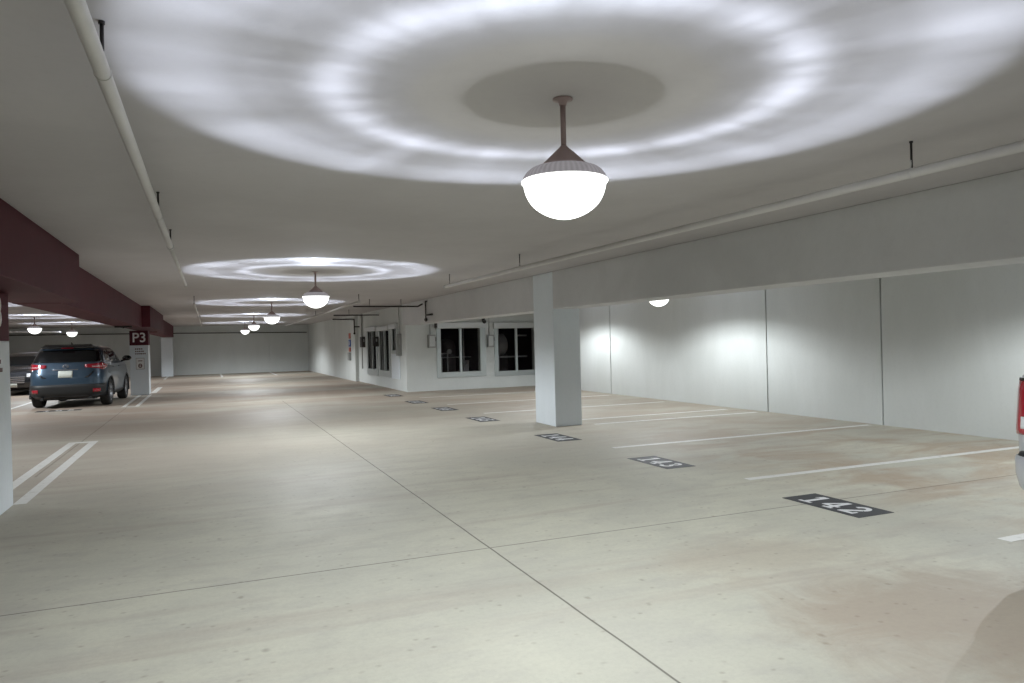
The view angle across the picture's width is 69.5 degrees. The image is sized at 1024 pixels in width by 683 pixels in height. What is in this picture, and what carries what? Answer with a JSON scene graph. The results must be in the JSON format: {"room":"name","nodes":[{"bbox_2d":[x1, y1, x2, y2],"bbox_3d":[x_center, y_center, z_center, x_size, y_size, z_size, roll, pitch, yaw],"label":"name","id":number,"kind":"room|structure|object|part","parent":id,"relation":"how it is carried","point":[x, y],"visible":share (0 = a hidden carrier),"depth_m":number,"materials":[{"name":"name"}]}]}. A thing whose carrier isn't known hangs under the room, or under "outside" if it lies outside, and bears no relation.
{"room":"parking garage","nodes":[
{"label":"parking garage","id":0,"kind":"room"},
{"bbox_2d":[9,331,60,331],"bbox_3d":[-24.292,-0.447,34.323,5.759,0.119,0.060,-2,0,-43],"label":"pipe","id":1,"kind":"object","parent":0,"point":[9,331],"visible":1,"depth_m":35.53,"materials":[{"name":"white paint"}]},
{"bbox_2d":[9,325,308,376],"bbox_3d":[-25.365,0.702,44.829,25.800,3.080,0.250,-1,0,-22],"label":"wall","id":2,"kind":"structure","parent":0,"point":[213,352],"depth_m":47.24,"materials":[{"name":"white paint"}]},
{"bbox_2d":[308,314,358,380],"bbox_3d":[-10.272,0.348,41.770,0.360,3.080,16.950,-1,0,-22],"label":"wall","id":3,"kind":"structure","parent":0,"point":[328,346],"depth_m":39.22,"materials":[{"name":"white paint"}]},
{"bbox_2d":[348,333,350,359],"bbox_3d":[-7.724,0.250,35.006,0.100,1.290,0.420,-1,0,-22],"label":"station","id":4,"kind":"object","parent":3,"relation":"attached to","point":[349,334],"visible":1,"depth_m":34.90,"materials":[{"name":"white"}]},
{"bbox_2d":[358,305,405,391],"bbox_3d":[-5.322,0.260,30.021,0.200,3.080,8.550,-1,0,-22],"label":"wall","id":5,"kind":"structure","parent":0,"point":[386,316],"depth_m":29.66,"materials":[{"name":"white paint"}]},
{"bbox_2d":[332,319,359,334],"bbox_3d":[-7.455,-0.666,33.163,1.284,0.718,0.134,-1,0,-36],"label":"riser pipe","id":6,"kind":"object","parent":5,"relation":"attached to","point":[354,333],"visible":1,"depth_m":33.37,"materials":[{"name":"grey metal"}]},
{"bbox_2d":[361,314,362,367],"bbox_3d":[-6.721,-0.019,33.042,0.044,2.450,0.044,-1,0,-22],"label":"conduit","id":7,"kind":"object","parent":5,"relation":"attached to","point":[361,314],"visible":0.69,"depth_m":33.02,"materials":[{"name":"silver metal"}]},
{"bbox_2d":[360,314,364,346],"bbox_3d":[-6.631,-0.485,32.688,0.140,1.480,0.580,-1,0,-22],"label":"electrical box","id":8,"kind":"object","parent":5,"relation":"attached to","point":[362,339],"visible":1,"depth_m":32.56,"materials":[{"name":"grey metal"}]},
{"bbox_2d":[364,326,378,375],"bbox_3d":[-5.901,0.402,31.084,0.198,2.020,2.160,-1,0,-22],"label":"window","id":9,"kind":"structure","parent":5,"relation":"in","point":[367,330],"depth_m":31.05,"materials":[{"name":"silver metal"}]},
{"bbox_2d":[372,337,378,346],"bbox_3d":[-5.520,0.005,29.919,0.230,0.400,0.290,-1,0,-22],"label":"electrical box","id":10,"kind":"object","parent":5,"relation":"attached to","point":[375,340],"visible":1,"depth_m":29.81,"materials":[{"name":"grey metal"}]},
{"bbox_2d":[376,325,390,377],"bbox_3d":[-5.002,0.386,28.913,0.198,1.980,2.000,-1,0,-22],"label":"window","id":11,"kind":"structure","parent":5,"relation":"in","point":[384,373],"depth_m":28.89,"materials":[{"name":"silver metal"}]},
{"bbox_2d":[388,323,397,353],"bbox_3d":[-4.360,-0.111,27.332,0.198,1.110,1.060,-1,0,-22],"label":"window","id":12,"kind":"structure","parent":5,"relation":"in","point":[392,326],"depth_m":27.56,"materials":[{"name":"silver metal"}]},
{"bbox_2d":[391,354,400,379],"bbox_3d":[-4.286,0.923,27.257,0.029,0.920,1.260,-1,0,-22],"label":"wall panel","id":13,"kind":"object","parent":5,"relation":"attached to","point":[396,373],"visible":0.96,"depth_m":27.22,"materials":[{"name":"white paint"}]},
{"bbox_2d":[395,307,401,355],"bbox_3d":[-4.079,-0.386,26.492,0.170,1.790,0.250,-1,0,-22],"label":"electrical box","id":14,"kind":"object","parent":5,"relation":"attached to","point":[398,336],"visible":1,"depth_m":26.42,"materials":[{"name":"grey metal"}]},
{"bbox_2d":[374,328,465,371],"bbox_3d":[-4.544,0.229,34.807,4.880,3.080,0.200,-1,0,-22],"label":"wall","id":15,"kind":"structure","parent":0,"point":[452,334],"depth_m":35.41,"materials":[{"name":"black paint"}]},
{"bbox_2d":[404,313,534,391],"bbox_3d":[-1.298,0.172,26.952,5.290,3.080,0.200,-1,0,-22],"label":"wall","id":16,"kind":"structure","parent":0,"point":[420,360],"depth_m":26.34,"materials":[{"name":"white paint"}]},
{"bbox_2d":[427,332,435,347],"bbox_3d":[-2.837,-0.319,26.116,0.290,1.080,0.172,-1,0,-22],"label":"electrical box","id":17,"kind":"object","parent":16,"relation":"attached to","point":[431,339],"visible":0.94,"depth_m":26.04,"materials":[{"name":"grey metal"}]},
{"bbox_2d":[435,322,486,377],"bbox_3d":[-1.814,0.290,26.596,1.920,1.970,0.198,-1,0,-22],"label":"window","id":18,"kind":"structure","parent":16,"relation":"in","point":[446,325],"depth_m":26.58,"materials":[{"name":"silver metal"}]},
{"bbox_2d":[487,318,493,346],"bbox_3d":[-0.782,-0.411,26.978,0.270,1.220,0.152,-1,0,-22],"label":"electrical box","id":19,"kind":"object","parent":16,"relation":"attached to","point":[490,338],"visible":0.95,"depth_m":26.91,"materials":[{"name":"grey metal"}]},
{"bbox_2d":[498,329,499,370],"bbox_3d":[-0.505,0.560,27.818,0.069,2.238,0.069,-1,0,-22],"label":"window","id":20,"kind":"structure","parent":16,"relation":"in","point":[498,329],"depth_m":27.79,"materials":[{"name":"grey metal"}]},
{"bbox_2d":[500,355,526,357],"bbox_3d":[-0.186,0.582,28.134,1.650,0.059,0.059,-1,0,-22],"label":"pipe","id":21,"kind":"object","parent":20,"relation":"attached to","point":[522,355],"visible":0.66,"depth_m":28.16,"materials":[{"name":"grey metal"}]},
{"bbox_2d":[493,322,534,375],"bbox_3d":[0.164,0.271,27.414,1.800,1.970,0.198,-1,0,-22],"label":"window","id":22,"kind":"structure","parent":16,"relation":"in","point":[497,325],"depth_m":27.31,"materials":[{"name":"silver metal"}]},
{"bbox_2d":[0,371,1023,682],"bbox_3d":[-11.427,2.103,17.983,31.150,0.250,60.600,-1,0,-22],"label":"floor","id":23,"kind":"structure","parent":0,"point":[286,526],"depth_m":6.32,"materials":[{"name":"concrete"}]},
{"bbox_2d":[0,292,12,514],"bbox_3d":[-5.812,0.666,7.871,0.614,2.405,0.900,-1,0,-22],"label":"column","id":24,"kind":"structure","parent":23,"relation":"on","point":[6,474],"depth_m":8.17,"materials":[{"name":"white paint"}]},
{"bbox_2d":[9,352,37,390],"bbox_3d":[-20.666,1.311,31.476,2.610,1.705,5.579,-1,0,-22],"label":"car","id":25,"kind":"object","parent":23,"relation":"on","point":[20,363],"visible":0.28,"depth_m":29.45,"materials":[{"name":"black paint"}]},
{"bbox_2d":[10,376,25,384],"bbox_3d":[-19.611,1.553,28.944,0.929,0.356,0.066,-1,0,-22],"label":"grille","id":26,"kind":"object","parent":25,"relation":"attached to","point":[14,380],"depth_m":29.00,"materials":[{"name":"silver metal"}]},
{"bbox_2d":[13,441,97,504],"bbox_3d":[-6.971,1.887,11.209,0.490,0.002,6.130,-1,0,-22],"label":"stall line","id":27,"kind":"object","parent":23,"relation":"on","point":[33,492],"visible":1,"depth_m":10.72,"materials":[{"name":"white paint"}]},
{"bbox_2d":[37,409,81,411],"bbox_3d":[-13.156,2.008,21.435,1.150,0.004,0.420,-1,0,-22],"label":"stall number","id":28,"kind":"object","parent":23,"relation":"on","point":[71,409],"visible":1,"depth_m":21.43,"materials":[{"name":"grey paint"}]},
{"bbox_2d":[29,342,130,407],"bbox_3d":[-14.197,1.030,24.440,2.693,1.995,4.984,-1,0,-19],"label":"car","id":29,"kind":"object","parent":23,"relation":"on","point":[71,371],"visible":1,"depth_m":22.37,"materials":[{"name":"blue paint"}]},
{"bbox_2d":[30,364,46,370],"bbox_3d":[-14.258,0.785,22.101,0.745,0.223,0.211,-1,0,25],"label":"tail lamp","id":30,"kind":"object","parent":29,"relation":"attached to","point":[34,367],"depth_m":22.00,"materials":[{"name":"red plastic"}]},
{"bbox_3d":[-13.390,0.982,22.130,0.379,0.202,0.060,-1,0,-19],"label":"licence plate","id":31,"kind":"part","parent":29,"relation":"part of","materials":[{"name":"grey metal"}]},
{"bbox_2d":[85,362,106,368],"bbox_3d":[-12.703,0.746,22.645,0.211,0.223,0.745,-1,0,26],"label":"tail lamp","id":32,"kind":"object","parent":29,"relation":"attached to","point":[88,365],"depth_m":22.52,"materials":[{"name":"red plastic"}]},
{"bbox_3d":[-13.212,1.391,24.814,0.069,0.640,3.988,-1,0,-19],"label":"wheel arch trim","id":33,"kind":"part","parent":29,"relation":"part of","materials":[{"name":"black plastic"}]},
{"bbox_2d":[122,395,150,406],"bbox_3d":[-12.627,1.987,24.955,0.470,0.002,6.000,-1,0,-22],"label":"stall line","id":34,"kind":"object","parent":23,"relation":"on","point":[148,396],"visible":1,"depth_m":24.37,"materials":[{"name":"white paint"}]},
{"bbox_2d":[129,331,150,394],"bbox_3d":[-14.178,0.807,28.159,0.630,2.420,0.910,-1,0,-22],"label":"column","id":35,"kind":"structure","parent":23,"relation":"on","point":[139,341],"depth_m":27.76,"materials":[{"name":"white paint"}]},
{"bbox_3d":[-13.979,0.833,27.756,0.270,0.400,0.006,-1,0,-22],"label":"sign panel","id":36,"kind":"part","parent":35,"relation":"part of","materials":[{"name":"white plastic"}]},
{"bbox_2d":[151,387,161,392],"bbox_3d":[-14.848,2.025,30.881,0.200,0.002,4.550,-1,0,-22],"label":"stall line","id":37,"kind":"object","parent":23,"relation":"on","point":[157,389],"visible":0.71,"depth_m":30.46,"materials":[{"name":"white paint"}]},
{"bbox_2d":[161,337,173,376],"bbox_3d":[-21.106,0.944,45.210,0.650,2.390,0.900,-1,0,-22],"label":"column","id":38,"kind":"structure","parent":23,"relation":"on","point":[167,358],"depth_m":44.80,"materials":[{"name":"white paint"}]},
{"bbox_2d":[385,394,401,396],"bbox_3d":[-3.917,1.779,24.341,0.460,0.004,1.000,-1,0,-22],"label":"stall number","id":39,"kind":"object","parent":23,"relation":"on","point":[391,395],"visible":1,"depth_m":24.29,"materials":[{"name":"grey paint"}]},
{"bbox_2d":[405,400,427,403],"bbox_3d":[-2.778,1.759,21.457,0.460,0.004,1.000,-1,0,-22],"label":"stall number","id":40,"kind":"object","parent":23,"relation":"on","point":[418,401],"visible":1,"depth_m":21.33,"materials":[{"name":"grey paint"}]},
{"bbox_2d":[433,407,457,410],"bbox_3d":[-1.738,1.741,19.074,0.460,0.004,1.000,-1,0,-22],"label":"stall number","id":41,"kind":"object","parent":23,"relation":"on","point":[437,408],"visible":1,"depth_m":19.12,"materials":[{"name":"grey paint"}]},
{"bbox_2d":[423,391,535,397],"bbox_3d":[-0.535,1.700,24.010,5.100,0.002,0.120,-1,0,-22],"label":"stall line","id":42,"kind":"object","parent":23,"relation":"on","point":[534,391],"visible":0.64,"depth_m":23.70,"materials":[{"name":"white paint"}]},
{"bbox_2d":[468,416,499,421],"bbox_3d":[-0.656,1.722,16.383,0.460,0.004,1.000,-1,0,-22],"label":"stall number","id":43,"kind":"object","parent":23,"relation":"on","point":[480,419],"visible":1,"depth_m":16.30,"materials":[{"name":"grey paint"}]},
{"bbox_2d":[447,395,606,404],"bbox_3d":[0.574,1.680,21.330,5.100,0.002,0.120,-1,0,-22],"label":"stall line","id":44,"kind":"object","parent":23,"relation":"on","point":[599,395],"visible":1,"depth_m":20.97,"materials":[{"name":"white paint"}]},
{"bbox_2d":[533,272,581,426],"bbox_3d":[0.922,0.149,15.181,0.590,3.079,0.950,-1,0,-22],"label":"column","id":45,"kind":"structure","parent":23,"relation":"on","point":[556,331],"depth_m":14.80,"materials":[{"name":"white paint"}]},
{"bbox_2d":[535,433,581,441],"bbox_3d":[0.802,1.695,13.069,0.460,0.004,1.000,-1,0,-22],"label":"stall number","id":46,"kind":"object","parent":23,"relation":"on","point":[557,437],"visible":1,"depth_m":13.02,"materials":[{"name":"grey paint"}]},
{"bbox_2d":[485,402,656,413],"bbox_3d":[1.683,1.661,18.651,5.100,0.002,0.120,-1,0,-22],"label":"stall line","id":47,"kind":"object","parent":23,"relation":"on","point":[648,402],"visible":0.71,"depth_m":18.78,"materials":[{"name":"white paint"}]},
{"bbox_2d":[582,409,727,419],"bbox_3d":[3.171,1.631,16.496,4.000,0.002,0.120,-1,0,-22],"label":"stall line","id":48,"kind":"object","parent":23,"relation":"on","point":[718,409],"visible":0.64,"depth_m":16.49,"materials":[{"name":"white paint"}]},
{"bbox_2d":[627,456,693,468],"bbox_3d":[2.057,1.673,10.244,0.460,0.004,1.000,-1,0,-22],"label":"stall number","id":49,"kind":"object","parent":23,"relation":"on","point":[661,462],"visible":1,"depth_m":10.20,"materials":[{"name":"grey paint"}]},
{"bbox_2d":[595,412,756,424],"bbox_3d":[3.561,1.623,15.683,4.100,0.002,0.120,-1,0,-22],"label":"stall line","id":50,"kind":"object","parent":23,"relation":"on","point":[746,412],"visible":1,"depth_m":15.60,"materials":[{"name":"white paint"}]},
{"bbox_2d":[611,424,868,447],"bbox_3d":[4.139,1.617,12.719,5.500,0.002,0.120,-1,0,-22],"label":"stall line","id":51,"kind":"object","parent":23,"relation":"on","point":[866,424],"visible":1,"depth_m":12.60,"materials":[{"name":"white paint"}]},
{"bbox_2d":[783,493,893,517],"bbox_3d":[3.272,1.651,7.468,0.460,0.004,1.000,-1,0,-22],"label":"stall number","id":52,"kind":"object","parent":23,"relation":"on","point":[853,509],"visible":1,"depth_m":7.42,"materials":[{"name":"grey paint"}]},
{"bbox_2d":[743,446,1018,479],"bbox_3d":[5.264,1.597,9.895,5.280,0.002,0.120,-1,0,-22],"label":"stall line","id":53,"kind":"object","parent":23,"relation":"on","point":[1016,447],"visible":1,"depth_m":9.68,"materials":[{"name":"white paint"}]},
{"bbox_2d":[997,533,1023,541],"bbox_3d":[6.439,1.577,7.069,5.170,0.002,0.120,-1,0,-22],"label":"stall line","id":54,"kind":"object","parent":23,"relation":"on","point":[1012,538],"visible":1,"depth_m":6.13,"materials":[{"name":"white paint"}]},
{"bbox_2d":[1015,375,1023,489],"bbox_3d":[6.773,0.623,5.829,5.902,1.900,2.531,-1,0,-22],"label":"pickup truck","id":55,"kind":"object","parent":23,"relation":"on","point":[1019,458],"visible":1,"depth_m":5.58,"materials":[{"name":"silver metal"}]},
{"bbox_2d":[1016,377,1023,434],"bbox_3d":[3.930,0.488,5.607,0.211,0.428,0.250,-1,0,-22],"label":"tail lamp","id":56,"kind":"object","parent":55,"relation":"attached to","point":[1020,396],"depth_m":5.60,"materials":[{"name":"red plastic"}]},
{"bbox_2d":[0,0,1023,328],"bbox_3d":[-11.506,-1.226,17.975,31.150,0.250,60.600,-1,0,-22],"label":"ceiling","id":57,"kind":"structure","parent":0,"point":[384,150],"depth_m":4.59,"materials":[{"name":"white paint"}]},
{"bbox_2d":[27,317,40,328],"bbox_3d":[-18.554,-0.625,28.690,0.480,0.668,0.480,-1,0,-22],"label":"pendant lamp","id":58,"kind":"object","parent":57,"relation":"hanging from","point":[34,326],"visible":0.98,"depth_m":28.65,"materials":[{"name":"grey metal"}]},
{"bbox_2d":[0,198,79,302],"bbox_3d":[-2.994,-0.926,1.906,0.810,0.674,17.800,-1,0,-22],"label":"beam","id":59,"kind":"structure","parent":57,"relation":"attached to","point":[36,267],"depth_m":7.76,"materials":[{"name":"red paint"}]},
{"bbox_2d":[66,323,76,332],"bbox_3d":[-21.843,-0.567,36.636,0.480,0.668,0.480,-1,0,-22],"label":"pendant lamp","id":60,"kind":"object","parent":57,"relation":"hanging from","point":[71,330],"visible":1,"depth_m":36.60,"materials":[{"name":"grey metal"}]},
{"bbox_2d":[12,267,141,327],"bbox_3d":[-9.143,-0.813,16.461,0.580,0.679,13.799,-1,0,-22],"label":"beam","id":61,"kind":"structure","parent":57,"relation":"attached to","point":[100,302],"depth_m":14.17,"materials":[{"name":"red paint"}]},
{"bbox_2d":[114,326,131,327],"bbox_3d":[-10.949,-0.406,20.797,0.440,0.069,0.120,-1,0,-22],"label":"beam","id":62,"kind":"structure","parent":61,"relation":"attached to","point":[114,326],"depth_m":20.74,"materials":[{"name":"grey metal"}]},
{"bbox_2d":[64,0,173,249],"bbox_3d":[-1.036,-1.186,1.474,0.071,0.244,14.500,-1,0,-22],"label":"pipe","id":63,"kind":"object","parent":57,"relation":"hanging from","point":[78,10],"visible":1,"depth_m":3.11,"materials":[{"name":"white metal"}]},
{"bbox_3d":[-1.661,-1.208,2.990,0.015,0.178,0.015,-1,0,0],"label":"hanger rod","id":64,"kind":"part","parent":63,"relation":"part of","materials":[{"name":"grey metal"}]},
{"bbox_2d":[127,306,163,331],"bbox_3d":[-13.124,-0.754,26.394,0.820,0.659,7.599,-1,0,-22],"label":"beam","id":65,"kind":"structure","parent":57,"relation":"attached to","point":[152,320],"depth_m":24.48,"materials":[{"name":"red paint"}]},
{"bbox_2d":[150,320,173,336],"bbox_3d":[-17.823,-0.655,37.435,0.580,0.689,16.399,-1,0,-22],"label":"beam","id":66,"kind":"structure","parent":57,"relation":"attached to","point":[168,328],"depth_m":37.66,"materials":[{"name":"red paint"}]},
{"bbox_2d":[169,229,186,286],"bbox_3d":[-4.838,-1.123,10.750,0.054,0.236,5.550,-1,0,-22],"label":"pipe","id":67,"kind":"object","parent":57,"relation":"hanging from","point":[172,252],"visible":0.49,"depth_m":9.76,"materials":[{"name":"white metal"}]},
{"bbox_2d":[193,296,202,326],"bbox_3d":[-12.607,-0.985,29.774,0.059,0.238,23.450,-1,0,-22],"label":"pipe","id":68,"kind":"object","parent":57,"relation":"hanging from","point":[196,309],"visible":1,"depth_m":23.48,"materials":[{"name":"white metal"}]},
{"bbox_2d":[248,315,259,325],"bbox_3d":[-11.340,-0.807,32.435,0.480,0.668,0.480,-1,0,-22],"label":"pendant lamp","id":69,"kind":"object","parent":57,"relation":"hanging from","point":[253,323],"visible":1,"depth_m":32.33,"materials":[{"name":"grey metal"}]},
{"bbox_2d":[264,302,279,316],"bbox_3d":[-7.466,-0.876,22.945,0.480,0.668,0.480,-1,0,-22],"label":"pendant lamp","id":70,"kind":"object","parent":57,"relation":"hanging from","point":[271,314],"visible":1,"depth_m":22.84,"materials":[{"name":"grey metal"}]},
{"bbox_2d":[302,271,328,296],"bbox_3d":[-3.593,-0.944,13.510,0.480,0.668,0.480,-1,0,-22],"label":"pendant lamp","id":71,"kind":"object","parent":57,"relation":"hanging from","point":[315,291],"visible":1,"depth_m":13.41,"materials":[{"name":"grey metal"}]},
{"bbox_2d":[285,294,359,325],"bbox_3d":[-8.703,-1.081,31.597,0.069,0.243,25.075,-1,0,-21],"label":"pipe","id":72,"kind":"object","parent":57,"relation":"hanging from","point":[358,301],"visible":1,"depth_m":25.27,"materials":[{"name":"white metal"}]},
{"bbox_2d":[333,314,378,315],"bbox_3d":[-6.134,-1.135,29.126,1.803,0.246,0.047,-1,0,-26],"label":"pipe","id":73,"kind":"object","parent":57,"relation":"hanging from","point":[369,314],"visible":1,"depth_m":29.18,"materials":[{"name":"grey metal"}]},
{"bbox_2d":[353,299,422,306],"bbox_3d":[-3.790,-1.174,22.691,2.220,0.246,0.061,-1,0,-28],"label":"pipe","id":74,"kind":"object","parent":57,"relation":"hanging from","point":[369,299],"visible":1,"depth_m":22.64,"materials":[{"name":"grey metal"}]},
{"bbox_2d":[402,276,533,324],"bbox_3d":[-1.419,-0.979,20.768,0.590,0.739,11.149,-1,0,-22],"label":"beam","id":75,"kind":"structure","parent":57,"relation":"attached to","point":[513,297],"depth_m":18.74,"materials":[{"name":"paint"}]},
{"bbox_2d":[424,301,432,321],"bbox_3d":[-2.550,-0.943,22.572,0.099,0.652,0.749,-1,0,-22],"label":"valve assembly","id":76,"kind":"object","parent":75,"relation":"attached to","point":[425,319],"visible":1,"depth_m":22.84,"materials":[{"name":"grey metal"}]},
{"bbox_2d":[522,96,606,188],"bbox_3d":[0.289,-1.013,4.099,0.480,0.668,0.480,-1,0,-22],"label":"pendant lamp","id":77,"kind":"object","parent":57,"relation":"hanging from","point":[564,169],"visible":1,"depth_m":4.09,"materials":[{"name":"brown metal"}]},
{"bbox_3d":[0.284,-1.197,4.099,0.031,0.222,0.031,-1,0,-22],"label":"stem","id":78,"kind":"part","parent":77,"relation":"part of","materials":[{"name":"brown metal"}]},
{"bbox_2d":[443,140,1023,288],"bbox_3d":[2.535,-1.274,5.848,0.079,0.263,19.852,-1,0,-23],"label":"pipe","id":79,"kind":"object","parent":57,"relation":"hanging from","point":[1016,147],"visible":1,"depth_m":6.06,"materials":[{"name":"white metal"}]},
{"bbox_3d":[2.813,-1.315,5.200,0.015,0.190,0.015,-2,0,-45],"label":"hanger rod","id":80,"kind":"part","parent":79,"relation":"part of","materials":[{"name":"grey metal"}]},
{"bbox_2d":[552,169,1023,308],"bbox_3d":[4.747,-1.088,5.869,0.590,0.739,19.200,-1,0,-22],"label":"beam","id":81,"kind":"structure","parent":57,"relation":"attached to","point":[977,223],"depth_m":8.07,"materials":[{"name":"paint"}]},
{"bbox_2d":[465,263,1023,440],"bbox_3d":[6.055,0.024,16.034,0.350,3.080,43.000,-1,0,-22],"label":"wall","id":82,"kind":"structure","parent":0,"point":[943,351],"depth_m":14.68,"materials":[{"name":"white paint"}]},
{"bbox_3d":[-2.887,1.735,30.882,4.870,0.009,8.280,-1,0,-22],"label":"floor","id":83,"kind":"structure","parent":0,"visible":0},
{"bbox_2d":[441,339,455,371],"bbox_3d":[-2.467,0.816,27.838,0.720,1.820,0.780,-1,0,-22],"label":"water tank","id":84,"kind":"object","parent":83,"relation":"on","point":[447,345],"visible":0.47,"depth_m":27.54,"materials":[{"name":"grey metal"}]},
{"bbox_2d":[463,329,464,370],"bbox_3d":[-1.779,0.617,27.290,0.049,2.188,0.049,-1,0,-22],"label":"pipe","id":85,"kind":"object","parent":83,"relation":"on","point":[463,329],"visible":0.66,"depth_m":27.27,"materials":[{"name":"grey metal"}]},
{"bbox_2d":[459,360,468,370],"bbox_3d":[-1.865,1.211,27.900,0.400,1.000,0.400,-1,0,-22],"label":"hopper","id":86,"kind":"object","parent":83,"relation":"on","point":[466,361],"visible":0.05,"depth_m":27.78,"materials":[{"name":"grey metal"}]},
{"bbox_2d":[499,334,507,370],"bbox_3d":[-0.538,0.692,28.886,0.630,1.970,0.840,-1,0,-22],"label":"water tank","id":87,"kind":"object","parent":83,"relation":"on","point":[503,344],"visible":0.27,"depth_m":28.66,"materials":[{"name":"grey metal"}]},
{"bbox_3d":[-25.668,0.793,12.099,0.200,3.080,60.000,-1,0,-22],"label":"wall","id":88,"kind":"structure","parent":0,"visible":0},
{"bbox_2d":[9,332,306,335],"bbox_3d":[-25.294,-0.404,44.460,25.100,0.209,0.059,-1,0,-22],"label":"pipe","id":89,"kind":"object","parent":88,"relation":"attached to","point":[217,332],"visible":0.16,"depth_m":46.22,"materials":[{"name":"grey metal"}]}
]}

